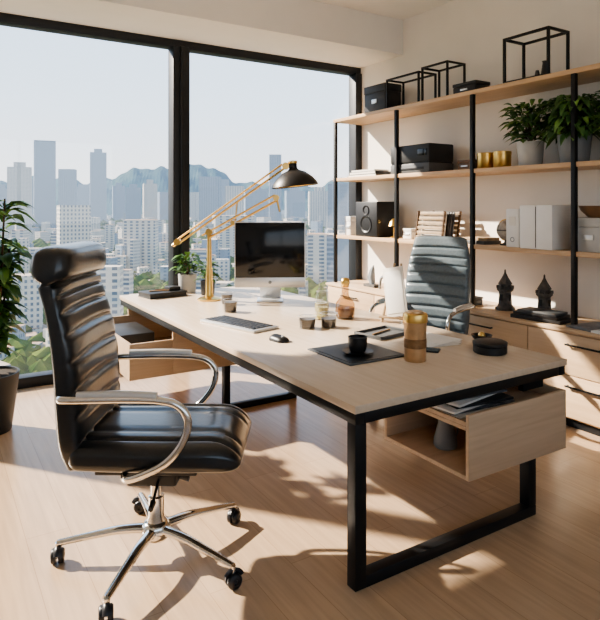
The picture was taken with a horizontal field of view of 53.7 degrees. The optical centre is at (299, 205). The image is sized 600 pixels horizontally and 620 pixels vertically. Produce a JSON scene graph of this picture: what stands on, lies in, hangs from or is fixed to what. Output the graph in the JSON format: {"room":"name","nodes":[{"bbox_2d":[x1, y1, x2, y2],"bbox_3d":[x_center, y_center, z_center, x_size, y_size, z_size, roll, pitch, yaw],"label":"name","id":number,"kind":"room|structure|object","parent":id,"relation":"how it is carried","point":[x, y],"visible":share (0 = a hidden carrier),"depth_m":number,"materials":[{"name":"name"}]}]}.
{"room":"office","nodes":[
{"label":"office","id":0,"kind":"room"},
{"bbox_2d":[0,12,361,388],"bbox_3d":[-2.418,-0.035,5.048,7.350,3.170,0.175,0,0,-32],"label":"window","id":1,"kind":"structure","parent":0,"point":[179,51],"depth_m":5.78,"materials":[{"name":"metal"}]},
{"bbox_2d":[0,365,599,619],"bbox_3d":[-0.318,1.600,1.688,7.650,0.100,8.200,0,0,-32],"label":"floor","id":2,"kind":"structure","parent":0,"point":[288,488],"depth_m":2.83,"materials":[{"name":"brown wood"}]},
{"bbox_2d":[0,199,36,434],"bbox_3d":[-2.143,0.750,4.090,0.648,1.600,0.608,0,0,-32],"label":"potted tree","id":3,"kind":"object","parent":2,"relation":"on","point":[9,375],"visible":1,"depth_m":4.07,"materials":[{"name":"green plant"}]},
{"bbox_2d":[30,241,251,619],"bbox_3d":[-0.671,0.858,2.602,0.901,1.385,0.885,0,0,1],"label":"office chair","id":4,"kind":"object","parent":2,"relation":"on","point":[146,438],"visible":1,"depth_m":2.44,"materials":[{"name":"black leather"}]},
{"bbox_2d":[113,286,566,591],"bbox_3d":[-0.221,1.175,4.119,1.670,0.750,3.480,0,0,-32],"label":"office desk","id":5,"kind":"object","parent":2,"relation":"on","point":[402,393],"visible":0.85,"depth_m":2.96,"materials":[{"name":"brown wood"}]},
{"bbox_2d":[138,285,186,299],"bbox_3d":[-1.221,0.761,5.275,0.360,0.078,0.240,0,0,-40],"label":"notebook","id":6,"kind":"object","parent":5,"relation":"on","point":[168,291],"visible":1,"depth_m":5.22,"materials":[{"name":"black paper"}]},
{"bbox_2d":[169,252,203,292],"bbox_3d":[-1.044,0.609,5.503,0.350,0.383,0.324,0,0,-32],"label":"potted plant","id":7,"kind":"object","parent":5,"relation":"on","point":[185,279],"visible":0.97,"depth_m":5.45,"materials":[{"name":"green plant"}]},
{"bbox_2d":[193,258,220,294],"bbox_3d":[-0.837,0.637,5.366,0.261,0.327,0.257,0,0,-32],"label":"potted plant","id":8,"kind":"object","parent":5,"relation":"on","point":[203,269],"visible":0.52,"depth_m":5.33,"materials":[{"name":"green plant"}]},
{"bbox_2d":[221,291,232,303],"bbox_3d":[-0.595,0.750,4.840,0.102,0.100,0.102,0,0,-32],"label":"drinking glass","id":9,"kind":"object","parent":5,"relation":"on","point":[226,295],"visible":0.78,"depth_m":4.81,"materials":[{"name":"glass"}]},
{"bbox_2d":[223,298,237,311],"bbox_3d":[-0.525,0.752,4.483,0.112,0.095,0.112,0,0,-32],"label":"drinking glass","id":10,"kind":"object","parent":5,"relation":"on","point":[229,305],"visible":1,"depth_m":4.45,"materials":[{"name":"glass"}]},
{"bbox_2d":[200,315,278,332],"bbox_3d":[-0.415,0.788,3.986,0.560,0.024,0.220,0,0,44],"label":"keyboard","id":11,"kind":"object","parent":5,"relation":"on","point":[250,326],"visible":1,"depth_m":3.92,"materials":[{"name":"metal"}]},
{"bbox_2d":[172,160,317,301],"bbox_3d":[-0.467,0.205,5.048,1.248,1.191,0.400,0,0,0],"label":"lamp","id":12,"kind":"object","parent":5,"relation":"on","point":[294,177],"visible":1,"depth_m":5.02,"materials":[{"name":"gold metal"}]},
{"bbox_2d":[234,222,304,301],"bbox_3d":[-0.254,0.468,5.040,0.600,0.665,0.220,0,0,-2],"label":"desktop monitor","id":13,"kind":"object","parent":5,"relation":"on","point":[269,256],"visible":1,"depth_m":5.01,"materials":[{"name":"metal"}]},
{"bbox_2d":[269,334,288,342],"bbox_3d":[-0.124,0.781,3.519,0.084,0.038,0.140,0,0,-42],"label":"computer mouse","id":14,"kind":"object","parent":5,"relation":"on","point":[277,338],"visible":1,"depth_m":3.48,"materials":[{"name":"black plastic"}]},
{"bbox_2d":[298,314,315,328],"bbox_3d":[0.048,0.760,3.886,0.122,0.080,0.122,0,0,-32],"label":"drinking glass","id":15,"kind":"object","parent":5,"relation":"on","point":[305,322],"visible":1,"depth_m":3.85,"materials":[{"name":"glass"}]},
{"bbox_2d":[316,301,324,318],"bbox_3d":[0.146,0.740,4.183,0.082,0.120,0.082,0,0,-32],"label":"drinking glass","id":16,"kind":"object","parent":5,"relation":"on","point":[319,316],"visible":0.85,"depth_m":4.16,"materials":[{"name":"glass"}]},
{"bbox_2d":[316,290,327,315],"bbox_3d":[0.164,0.710,4.324,0.092,0.180,0.092,0,0,-32],"label":"drinking glass","id":17,"kind":"object","parent":5,"relation":"on","point":[321,309],"visible":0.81,"depth_m":4.30,"materials":[{"name":"glass"}]},
{"bbox_2d":[315,301,328,310],"bbox_3d":[0.166,0.677,4.490,0.112,0.245,0.112,0,0,-32],"label":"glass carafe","id":18,"kind":"object","parent":5,"relation":"on","point":[326,304],"visible":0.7,"depth_m":4.46,"materials":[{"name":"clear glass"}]},
{"bbox_2d":[320,311,336,327],"bbox_3d":[0.189,0.752,3.915,0.118,0.095,0.118,0,0,-32],"label":"drinking glass","id":19,"kind":"object","parent":5,"relation":"on","point":[327,322],"visible":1,"depth_m":3.88,"materials":[{"name":"glass"}]},
{"bbox_2d":[336,277,353,317],"bbox_3d":[0.322,0.654,4.222,0.140,0.292,0.140,0,0,-32],"label":"bottle","id":20,"kind":"object","parent":5,"relation":"on","point":[342,311],"visible":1,"depth_m":4.19,"materials":[{"name":"orange glass"}]},
{"bbox_2d":[307,342,403,365],"bbox_3d":[0.306,0.795,3.228,0.380,0.010,0.400,0,0,-32],"label":"desk mat","id":21,"kind":"object","parent":5,"relation":"on","point":[334,352],"visible":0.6,"depth_m":3.15,"materials":[{"name":"leather"}]},
{"bbox_2d":[342,334,372,354],"bbox_3d":[0.310,0.744,3.178,0.168,0.092,0.172,0,0,38],"label":"coffee cup","id":22,"kind":"object","parent":21,"relation":"on","point":[357,343],"visible":1,"depth_m":3.14,"materials":[{"name":"black ceramic"}]},
{"bbox_2d":[354,325,403,340],"bbox_3d":[0.520,0.789,3.697,0.300,0.022,0.220,0,0,-42],"label":"desk tray","id":23,"kind":"object","parent":5,"relation":"on","point":[384,332],"visible":0.77,"depth_m":3.69,"materials":[{"name":"stone"}]},
{"bbox_2d":[379,263,407,323],"bbox_3d":[0.668,0.600,4.106,0.215,0.404,0.158,0,0,30],"label":"easel","id":24,"kind":"object","parent":5,"relation":"on","point":[395,305],"visible":0.81,"depth_m":4.07,"materials":[{"name":"paper"}]},
{"bbox_2d":[403,310,427,362],"bbox_3d":[0.597,0.672,3.073,0.128,0.256,0.128,0,0,-32],"label":"tumbler","id":25,"kind":"object","parent":5,"relation":"on","point":[415,321],"visible":1,"depth_m":3.02,"materials":[{"name":"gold metal"}]},
{"bbox_2d":[426,347,440,352],"bbox_3d":[0.694,0.795,3.287,0.160,0.010,0.080,0,0,23],"label":"smartphone","id":26,"kind":"object","parent":5,"relation":"on","point":[428,349],"visible":0.48,"depth_m":3.25,"materials":[{"name":"black plastic"}]},
{"bbox_2d":[426,332,461,347],"bbox_3d":[0.793,0.793,3.541,0.292,0.012,0.330,0,0,-20],"label":"loose papers","id":27,"kind":"object","parent":5,"relation":"on","point":[433,340],"visible":0.75,"depth_m":3.47,"materials":[{"name":"white paper"}]},
{"bbox_2d":[433,420,457,450],"bbox_3d":[0.751,1.160,3.035,0.133,0.140,0.120,0,0,7],"label":"vase","id":28,"kind":"object","parent":5,"relation":"on","point":[445,438],"visible":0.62,"depth_m":3.00,"materials":[{"name":"grey ceramic"}]},
{"bbox_2d":[432,389,514,418],"bbox_3d":[0.810,0.961,3.033,0.478,0.086,0.386,0,0,-32],"label":"magazine stack","id":29,"kind":"object","parent":5,"relation":"on","point":[459,409],"visible":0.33,"depth_m":2.88,"materials":[{"name":"paper"}]},
{"bbox_2d":[471,332,491,338],"bbox_3d":[1.059,0.766,3.457,0.120,0.067,0.120,0,0,-32],"label":"bowl","id":30,"kind":"object","parent":5,"relation":"on","point":[478,334],"visible":0.62,"depth_m":3.45,"materials":[{"name":"black plastic"}]},
{"bbox_2d":[472,337,507,355],"bbox_3d":[1.039,0.767,3.244,0.184,0.066,0.184,0,0,-32],"label":"trinket box","id":31,"kind":"object","parent":5,"relation":"on","point":[487,346],"visible":1,"depth_m":3.18,"materials":[{"name":"black plastic"}]},
{"bbox_2d":[369,236,474,334],"bbox_3d":[0.908,0.898,4.568,0.849,1.304,0.857,0,0,38],"label":"office chair","id":32,"kind":"object","parent":2,"relation":"on","point":[438,279],"visible":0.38,"depth_m":4.71,"materials":[{"name":"leather"}]},
{"bbox_2d":[326,280,599,436],"bbox_3d":[1.696,1.205,4.880,0.544,0.690,4.520,0,0,-32],"label":"base cabinet","id":33,"kind":"object","parent":2,"relation":"on","point":[580,380],"visible":0.41,"depth_m":4.25,"materials":[{"name":"brown wood"}]},
{"bbox_2d":[363,265,378,287],"bbox_3d":[0.769,0.745,6.317,0.100,0.230,0.180,0,0,-32],"label":"sculpture","id":34,"kind":"object","parent":33,"relation":"on","point":[371,275],"visible":0.98,"depth_m":6.29,"materials":[{"name":"ceramic"}]},
{"bbox_2d":[379,275,382,288],"bbox_3d":[0.868,0.773,6.102,0.056,0.182,0.174,0,0,-32],"label":"sculpture","id":35,"kind":"object","parent":33,"relation":"on","point":[381,277],"visible":0.24,"depth_m":6.15,"materials":[{"name":"grey ceramic"}]},
{"bbox_2d":[333,63,599,324],"bbox_3d":[1.687,-0.060,5.004,0.428,1.836,4.300,0,0,-32],"label":"shelving unit","id":36,"kind":"object","parent":33,"relation":"on","point":[574,77],"visible":0.8,"depth_m":4.98,"materials":[{"name":"brown wood"}]},
{"bbox_2d":[345,216,355,234],"bbox_3d":[0.588,0.219,6.641,0.152,0.210,0.108,0,0,-32],"label":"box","id":37,"kind":"object","parent":36,"relation":"on","point":[350,221],"visible":0.81,"depth_m":6.59,"materials":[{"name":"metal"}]},
{"bbox_2d":[347,169,390,176],"bbox_3d":[0.758,-0.351,6.428,0.241,0.074,0.500,0,0,-32],"label":"book stack","id":38,"kind":"object","parent":36,"relation":"in","point":[370,172],"visible":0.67,"depth_m":6.28,"materials":[{"name":"paper"}]},
{"bbox_2d":[356,202,393,236],"bbox_3d":[0.819,0.139,6.325,0.308,0.370,0.360,0,0,-32],"label":"speaker","id":39,"kind":"object","parent":36,"relation":"on","point":[373,219],"visible":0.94,"depth_m":6.18},
{"bbox_2d":[364,82,400,112],"bbox_3d":[0.879,-1.128,6.327,0.232,0.300,0.348,0,0,-32],"label":"storage box","id":40,"kind":"object","parent":36,"relation":"on","point":[375,95],"visible":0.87,"depth_m":6.21,"materials":[{"name":"cardboard"}]},
{"bbox_2d":[388,218,399,237],"bbox_3d":[0.955,0.224,6.021,0.120,0.200,0.120,0,0,-32],"label":"lamp","id":41,"kind":"object","parent":36,"relation":"on","point":[391,223],"visible":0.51,"depth_m":6.00,"materials":[{"name":"gold metal"}]},
{"bbox_2d":[386,71,436,107],"bbox_3d":[1.101,-1.133,5.900,0.238,0.309,0.478,0,0,-32],"label":"decor","id":42,"kind":"object","parent":36,"relation":"on","point":[418,78],"visible":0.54,"depth_m":5.79,"materials":[{"name":"black metal"}]},
{"bbox_2d":[403,228,420,238],"bbox_3d":[1.123,0.274,5.937,0.152,0.100,0.128,0,0,-32],"label":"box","id":43,"kind":"object","parent":36,"relation":"on","point":[409,233],"visible":0.79,"depth_m":5.89,"materials":[{"name":"paper"}]},
{"bbox_2d":[391,143,452,173],"bbox_3d":[1.178,-0.449,5.771,0.325,0.270,0.540,0,0,-32],"label":"storage box","id":44,"kind":"object","parent":36,"relation":"on","point":[425,157],"visible":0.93,"depth_m":5.58,"materials":[{"name":"cardboard"}]},
{"bbox_2d":[414,211,461,239],"bbox_3d":[1.297,0.184,5.586,0.260,0.280,0.360,0,0,-32],"label":"magazine rack","id":45,"kind":"object","parent":36,"relation":"on","point":[433,223],"visible":0.85,"depth_m":5.50,"materials":[{"name":"beige wood"}]},
{"bbox_2d":[421,60,465,100],"bbox_3d":[1.340,-1.147,5.554,0.238,0.339,0.338,0,0,-32],"label":"decor","id":46,"kind":"object","parent":36,"relation":"on","point":[447,62],"visible":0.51,"depth_m":5.52,"materials":[{"name":"black metal"}]},
{"bbox_2d":[453,80,489,93],"bbox_3d":[1.519,-1.033,5.265,0.192,0.110,0.268,0,0,-32],"label":"storage box","id":47,"kind":"object","parent":36,"relation":"on","point":[474,84],"visible":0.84,"depth_m":5.18,"materials":[{"name":"cardboard"}]},
{"bbox_2d":[463,236,500,244],"bbox_3d":[1.552,0.296,5.121,0.220,0.055,0.280,0,0,-32],"label":"book stack","id":48,"kind":"object","parent":36,"relation":"in","point":[479,240],"visible":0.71,"depth_m":5.01,"materials":[{"name":"paper"}]},
{"bbox_2d":[477,152,492,167],"bbox_3d":[1.596,-0.386,5.089,0.150,0.144,0.150,0,0,-32],"label":"canister","id":49,"kind":"object","parent":36,"relation":"on","point":[484,159],"visible":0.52,"depth_m":5.02,"materials":[{"name":"gold metal"}]},
{"bbox_2d":[496,219,505,245],"bbox_3d":[1.704,0.215,4.897,0.164,0.218,0.164,0,0,13],"label":"desk globe","id":50,"kind":"object","parent":36,"relation":"on","point":[501,228],"visible":0.54,"depth_m":4.86,"materials":[{"name":"stone"}]},
{"bbox_2d":[493,151,511,166],"bbox_3d":[1.686,-0.386,4.945,0.150,0.144,0.150,0,0,-32],"label":"canister","id":51,"kind":"object","parent":36,"relation":"on","point":[500,158],"visible":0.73,"depth_m":4.88,"materials":[{"name":"gold metal"}]},
{"bbox_2d":[506,209,519,246],"bbox_3d":[1.775,0.174,4.741,0.244,0.300,0.120,0,0,-32],"label":"box file","id":52,"kind":"object","parent":36,"relation":"in","point":[512,215],"visible":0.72,"depth_m":4.67,"materials":[{"name":"white cardboard"}]},
{"bbox_2d":[498,99,554,165],"bbox_3d":[1.825,-0.574,4.708,0.492,0.520,0.499,0,0,-32],"label":"potted plant","id":53,"kind":"object","parent":36,"relation":"on","point":[528,152],"visible":0.92,"depth_m":4.63,"materials":[{"name":"green plant"}]},
{"bbox_2d":[503,26,569,82],"bbox_3d":[1.855,-1.163,4.673,0.260,0.370,0.420,0,0,-32],"label":"decor","id":54,"kind":"object","parent":36,"relation":"on","point":[548,37],"visible":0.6,"depth_m":4.59,"materials":[{"name":"black metal"}]},
{"bbox_2d":[535,60,545,74],"bbox_3d":[1.909,-1.058,4.683,0.070,0.160,0.129,0,0,-32],"label":"slim vase","id":55,"kind":"object","parent":36,"relation":"on","point":[543,70],"visible":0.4,"depth_m":4.64,"materials":[{"name":"black ceramic"}]},
{"bbox_2d":[520,205,570,249],"bbox_3d":[1.887,0.159,4.528,0.280,0.330,0.280,0,0,-32],"label":"box file","id":56,"kind":"object","parent":36,"relation":"in","point":[543,227],"visible":0.93,"depth_m":4.42,"materials":[{"name":"white cardboard"}]},
{"bbox_2d":[534,93,599,162],"bbox_3d":[2.020,-0.569,4.377,0.555,0.509,0.561,0,0,-7],"label":"potted plant","id":57,"kind":"object","parent":36,"relation":"on","point":[561,130],"visible":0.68,"depth_m":4.28,"materials":[{"name":"green plant"}]},
{"bbox_2d":[578,217,599,252],"bbox_3d":[2.121,0.204,4.226,0.232,0.240,0.268,0,0,-32],"label":"storage box","id":58,"kind":"object","parent":36,"relation":"on","point":[588,228],"visible":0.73,"depth_m":4.16,"materials":[{"name":"grey cardboard"}]},
{"bbox_2d":[579,206,599,217],"bbox_3d":[2.106,0.041,4.216,0.230,0.085,0.230,0,0,-32],"label":"bowl","id":59,"kind":"object","parent":58,"relation":"on","point":[589,211],"visible":1,"depth_m":4.16,"materials":[{"name":"wood"}]},
{"bbox_2d":[587,90,599,133],"bbox_3d":[2.218,-0.566,4.082,0.452,0.504,0.445,0,0,26],"label":"potted plant","id":60,"kind":"object","parent":36,"relation":"on","point":[597,116],"visible":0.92,"depth_m":4.10,"materials":[{"name":"green plant"}]},
{"bbox_2d":[475,296,482,305],"bbox_3d":[1.434,0.825,5.212,0.212,0.070,0.268,0,0,-32],"label":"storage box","id":61,"kind":"object","parent":33,"relation":"on","point":[478,299],"visible":0.14,"depth_m":5.13,"materials":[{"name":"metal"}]},
{"bbox_2d":[495,269,514,310],"bbox_3d":[1.702,0.692,4.919,0.146,0.336,0.146,0,0,-10],"label":"figurine","id":62,"kind":"object","parent":33,"relation":"on","point":[504,286],"visible":1,"depth_m":4.88,"materials":[{"name":"stone"}]},
{"bbox_2d":[510,307,570,324],"bbox_3d":[1.828,0.825,4.491,0.200,0.070,0.400,0,0,-38],"label":"book stack","id":63,"kind":"object","parent":33,"relation":"on","point":[549,316],"visible":0.92,"depth_m":4.41,"materials":[{"name":"black paper"}]},
{"bbox_2d":[535,274,553,309],"bbox_3d":[1.931,0.700,4.685,0.139,0.320,0.139,0,0,-10],"label":"figurine","id":64,"kind":"object","parent":33,"relation":"on","point":[544,292],"visible":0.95,"depth_m":4.65,"materials":[{"name":"stone"}]},
{"bbox_2d":[566,322,599,333],"bbox_3d":[2.104,0.847,4.086,0.280,0.025,0.420,0,0,-24],"label":"open magazine","id":65,"kind":"object","parent":33,"relation":"on","point":[593,327],"visible":1,"depth_m":4.12,"materials":[{"name":"paper"}]},
{"bbox_2d":[314,0,452,19],"bbox_3d":[-0.318,-2.040,1.688,7.650,0.100,8.200,0,0,-32],"label":"ceiling","id":66,"kind":"structure","parent":0,"point":[398,9],"depth_m":5.88,"materials":[{"name":"paint"}]},
{"bbox_2d":[361,0,599,319],"bbox_3d":[2.862,-0.220,3.675,0.150,3.540,8.200,0,0,-32],"label":"wall","id":67,"kind":"structure","parent":0,"point":[472,33],"depth_m":5.37,"materials":[{"name":"paint"}]},
{"bbox_2d":[0,0,402,67],"bbox_3d":[-2.252,-1.805,4.784,7.350,0.370,0.900,0,0,-32],"label":"ceiling beam","id":68,"kind":"structure","parent":67,"relation":"attached to","point":[312,30],"depth_m":5.57,"materials":[{"name":"paint"}]},
{"label":"outside","id":69,"kind":"structure","parent":0,"visible":0},
{"bbox_3d":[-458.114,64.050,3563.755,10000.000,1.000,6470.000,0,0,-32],"label":"ground","id":70,"kind":"structure","parent":69,"visible":0},
{"bbox_2d":[1,217,333,373],"bbox_3d":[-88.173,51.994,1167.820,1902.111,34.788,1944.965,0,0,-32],"label":"trees","id":71,"kind":"object","parent":70,"relation":"on","point":[37,359],"visible":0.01,"depth_m":351.61,"materials":[{"name":"green plant"}]},
{"bbox_2d":[0,140,348,365],"bbox_3d":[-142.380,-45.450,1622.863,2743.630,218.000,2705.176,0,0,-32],"label":"city buildings","id":72,"kind":"structure","parent":70,"relation":"on","point":[142,239],"depth_m":1077.48},
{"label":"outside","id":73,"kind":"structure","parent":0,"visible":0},
{"bbox_2d":[0,164,348,216],"bbox_3d":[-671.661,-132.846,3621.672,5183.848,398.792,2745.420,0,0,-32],"label":"mountain range","id":74,"kind":"object","parent":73,"point":[159,175],"visible":0.2,"depth_m":4176.55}
]}

